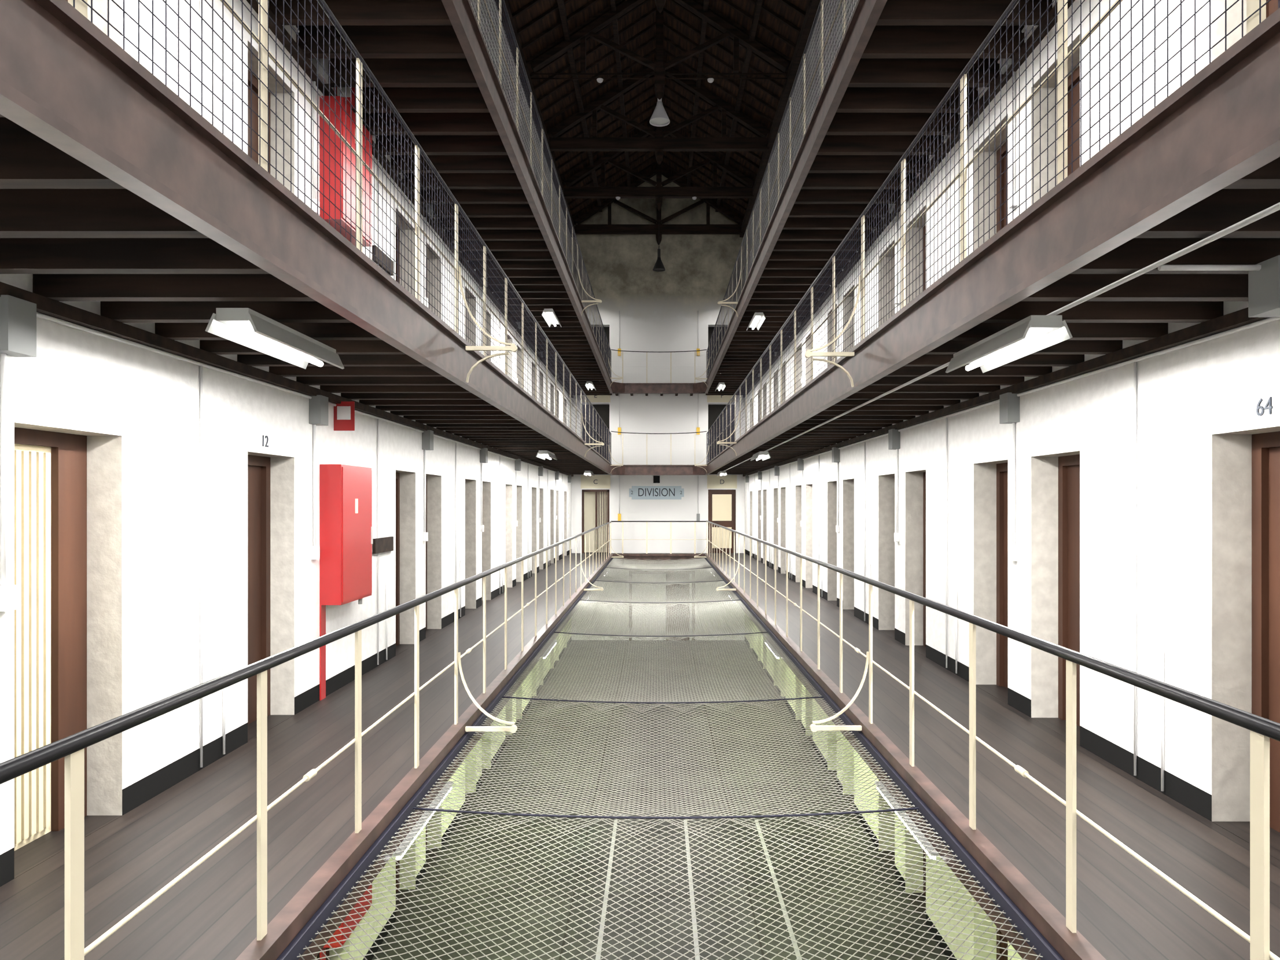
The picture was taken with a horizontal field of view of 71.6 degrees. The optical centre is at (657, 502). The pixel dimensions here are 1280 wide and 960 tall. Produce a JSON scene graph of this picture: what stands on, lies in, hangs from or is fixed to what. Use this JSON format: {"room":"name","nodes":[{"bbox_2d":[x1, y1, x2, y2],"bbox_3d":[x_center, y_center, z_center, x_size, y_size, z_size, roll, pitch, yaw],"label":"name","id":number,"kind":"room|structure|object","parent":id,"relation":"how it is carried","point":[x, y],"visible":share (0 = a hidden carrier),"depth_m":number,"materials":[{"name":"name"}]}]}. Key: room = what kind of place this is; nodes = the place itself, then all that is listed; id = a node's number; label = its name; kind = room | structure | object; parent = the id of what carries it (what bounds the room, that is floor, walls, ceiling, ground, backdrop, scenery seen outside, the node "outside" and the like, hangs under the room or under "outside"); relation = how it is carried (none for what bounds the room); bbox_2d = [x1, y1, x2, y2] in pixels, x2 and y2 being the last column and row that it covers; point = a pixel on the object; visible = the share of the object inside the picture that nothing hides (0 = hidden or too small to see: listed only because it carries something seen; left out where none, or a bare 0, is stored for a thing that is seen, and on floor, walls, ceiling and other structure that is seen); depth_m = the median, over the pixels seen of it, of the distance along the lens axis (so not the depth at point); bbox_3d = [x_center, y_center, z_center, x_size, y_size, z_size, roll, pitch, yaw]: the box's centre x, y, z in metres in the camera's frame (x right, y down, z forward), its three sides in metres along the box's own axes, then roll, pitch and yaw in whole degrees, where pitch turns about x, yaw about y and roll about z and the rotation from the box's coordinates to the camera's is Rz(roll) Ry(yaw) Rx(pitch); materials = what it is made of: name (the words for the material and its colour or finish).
{"room":"prison cell block","nodes":[
{"label":"prison cell block","id":0,"kind":"room"},
{"bbox_2d":[0,0,571,959],"bbox_3d":[-2.767,-2.194,10.400,0.210,12.900,34.800,0,0,0],"label":"wall","id":1,"kind":"structure","parent":0,"point":[103,434],"depth_m":5.20,"materials":[{"name":"white paint"}]},
{"bbox_2d":[262,435,268,447],"bbox_3d":[-2.658,-0.419,6.019,0.004,0.076,0.084,0,0,0],"label":"number sign","id":2,"kind":"object","parent":1,"relation":"attached to","point":[265,436],"visible":1,"depth_m":6.02,"materials":[{"name":"grey"}]},
{"bbox_2d":[319,883,372,959],"bbox_3d":[-2.567,3.326,7.365,0.189,1.860,0.750,0,0,0],"label":"upper cabinet","id":3,"kind":"object","parent":1,"relation":"attached to","point":[340,937],"visible":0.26,"depth_m":7.17,"materials":[{"name":"red"}]},
{"bbox_2d":[319,464,372,700],"bbox_3d":[-2.567,0.626,7.365,0.189,1.860,0.750,0,0,0],"label":"cabinet","id":4,"kind":"object","parent":1,"relation":"attached to","point":[346,528],"visible":1,"depth_m":7.04,"materials":[{"name":"red metal"}]},
{"bbox_2d":[319,96,372,246],"bbox_3d":[-2.567,-2.161,7.365,0.189,2.090,0.750,0,0,0],"label":"upper cabinet","id":5,"kind":"object","parent":1,"relation":"attached to","point":[326,98],"visible":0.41,"depth_m":7.01,"materials":[{"name":"red metal"}]},
{"bbox_2d":[0,0,1279,791],"bbox_3d":[0.022,-2.209,10.300,5.366,7.490,34.399,0,0,0],"label":"conduit","id":6,"kind":"object","parent":1,"relation":"attached to","point":[18,316],"visible":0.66,"depth_m":6.78,"materials":[{"name":"grey metal"},{"name":"white paint"}]},
{"bbox_2d":[0,0,1279,476],"bbox_3d":[0.022,-2.167,10.250,5.368,2.703,34.500,0,0,0],"label":"ceiling","id":7,"kind":"structure","parent":0,"point":[81,235],"depth_m":6.54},
{"bbox_2d":[204,201,1279,476],"bbox_3d":[0.184,-1.985,9.850,4.283,2.598,33.300,0,0,0],"label":"light fixtures","id":8,"kind":"object","parent":7,"relation":"attached to","point":[246,327],"depth_m":4.07,"materials":[{"name":"white plastic"}]},
{"bbox_2d":[0,553,1279,959],"bbox_3d":[0.022,-0.859,10.250,5.368,5.390,34.500,0,0,0],"label":"floor","id":9,"kind":"structure","parent":0,"point":[1125,910],"depth_m":4.43,"materials":[{"name":"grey wood"}]},
{"bbox_2d":[0,0,1279,475],"bbox_3d":[0.045,-2.201,9.770,2.940,2.741,33.540,0,0,0],"label":"fascia beam","id":10,"kind":"structure","parent":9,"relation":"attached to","point":[64,81],"depth_m":2.98,"materials":[{"name":"brown metal"}]},
{"bbox_2d":[471,0,856,387],"bbox_3d":[0.045,-3.929,9.777,2.897,1.313,33.457,0,0,0],"label":"railing","id":11,"kind":"object","parent":10,"relation":"on","point":[733,279],"visible":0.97,"depth_m":11.51,"materials":[{"name":"beige metal"}]},
{"bbox_2d":[67,0,1279,473],"bbox_3d":[0.045,-1.491,9.630,2.897,1.313,33.751,0,0,0],"label":"railing","id":12,"kind":"object","parent":10,"relation":"on","point":[1255,9],"visible":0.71,"depth_m":4.30,"materials":[{"name":"beige metal"}]},
{"bbox_2d":[0,520,1279,959],"bbox_3d":[0.045,1.052,10.010,2.912,1.059,33.920,0,0,0],"label":"railing","id":13,"kind":"object","parent":9,"relation":"on","point":[72,747],"visible":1,"depth_m":3.08,"materials":[{"name":"beige metal"}]},
{"bbox_2d":[393,571,938,859],"bbox_3d":[0.045,1.846,10.400,2.840,0.040,26.840,0,0,0],"label":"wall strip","id":14,"kind":"object","parent":9,"relation":"attached to","point":[910,828],"visible":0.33,"depth_m":5.11,"materials":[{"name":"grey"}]},
{"bbox_2d":[276,556,1064,959],"bbox_3d":[0.045,1.702,13.570,2.744,0.221,25.701,0,0,0],"label":"safety net","id":15,"kind":"object","parent":9,"relation":"attached to","point":[1037,942],"visible":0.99,"depth_m":5.12,"materials":[{"name":"grey metal"}]},
{"bbox_2d":[494,0,820,245],"bbox_3d":[0.045,-9.089,10.400,6.014,2.510,34.800,0,0,0],"label":"roof","id":16,"kind":"structure","parent":0,"point":[717,143],"depth_m":20.07,"materials":[{"name":"black wood"}]},
{"bbox_2d":[596,78,714,199],"bbox_3d":[-0.040,-8.219,20.600,2.300,0.170,6.530,0,0,0],"label":"domes","id":17,"kind":"object","parent":16,"relation":"attached to","point":[599,80],"visible":1,"depth_m":17.38,"materials":[{"name":"white"}]},
{"bbox_2d":[652,245,665,271],"bbox_3d":[0.045,-7.214,23.800,0.340,1.940,0.340,0,0,0],"label":"pendant lamp","id":18,"kind":"object","parent":16,"relation":"hanging from","point":[658,267],"visible":1,"depth_m":23.75,"materials":[{"name":"grey metal"}]},
{"bbox_2d":[649,97,670,126],"bbox_3d":[0.045,-7.824,17.400,0.400,0.720,0.400,0,0,0],"label":"pendant lamp","id":19,"kind":"object","parent":16,"relation":"hanging from","point":[659,118],"visible":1,"depth_m":17.34,"materials":[{"name":"white metal"}]},
{"bbox_2d":[571,174,744,640],"bbox_3d":[0.022,-3.044,27.650,5.968,14.600,0.400,0,0,0],"label":"wall","id":20,"kind":"structure","parent":0,"point":[658,311],"depth_m":27.50,"materials":[{"name":"paint"}]},
{"bbox_2d":[629,475,683,499],"bbox_3d":[-0.025,-0.474,27.489,1.700,0.740,0.019,0,0,0],"label":"sign","id":21,"kind":"object","parent":20,"relation":"attached to","point":[656,478],"visible":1,"depth_m":27.48,"materials":[{"name":"blue"}]},
{"bbox_2d":[638,488,674,496],"bbox_3d":[-0.025,-0.329,27.476,1.127,0.252,0.004,0,0,0],"label":"lettering","id":22,"kind":"object","parent":21,"relation":"attached to","point":[669,489],"depth_m":27.47},
{"bbox_2d":[371,640,947,959],"bbox_3d":[0.022,4.354,10.400,5.968,0.204,34.800,0,0,0],"label":"ground","id":23,"kind":"structure","parent":0,"point":[668,951],"depth_m":10.64,"materials":[{"name":"grey metal"}]},
{"bbox_2d":[744,0,1279,959],"bbox_3d":[2.821,-2.194,10.400,0.230,12.900,34.800,0,0,0],"label":"wall","id":24,"kind":"structure","parent":0,"point":[1208,466],"depth_m":5.84,"materials":[{"name":"white paint"}]},
{"bbox_2d":[1256,396,1272,416],"bbox_3d":[2.702,-0.428,3.949,0.004,0.077,0.102,0,0,0],"label":"number sign","id":25,"kind":"object","parent":24,"relation":"attached to","point":[1269,401],"visible":1,"depth_m":3.96,"materials":[{"name":"grey"}]}
]}

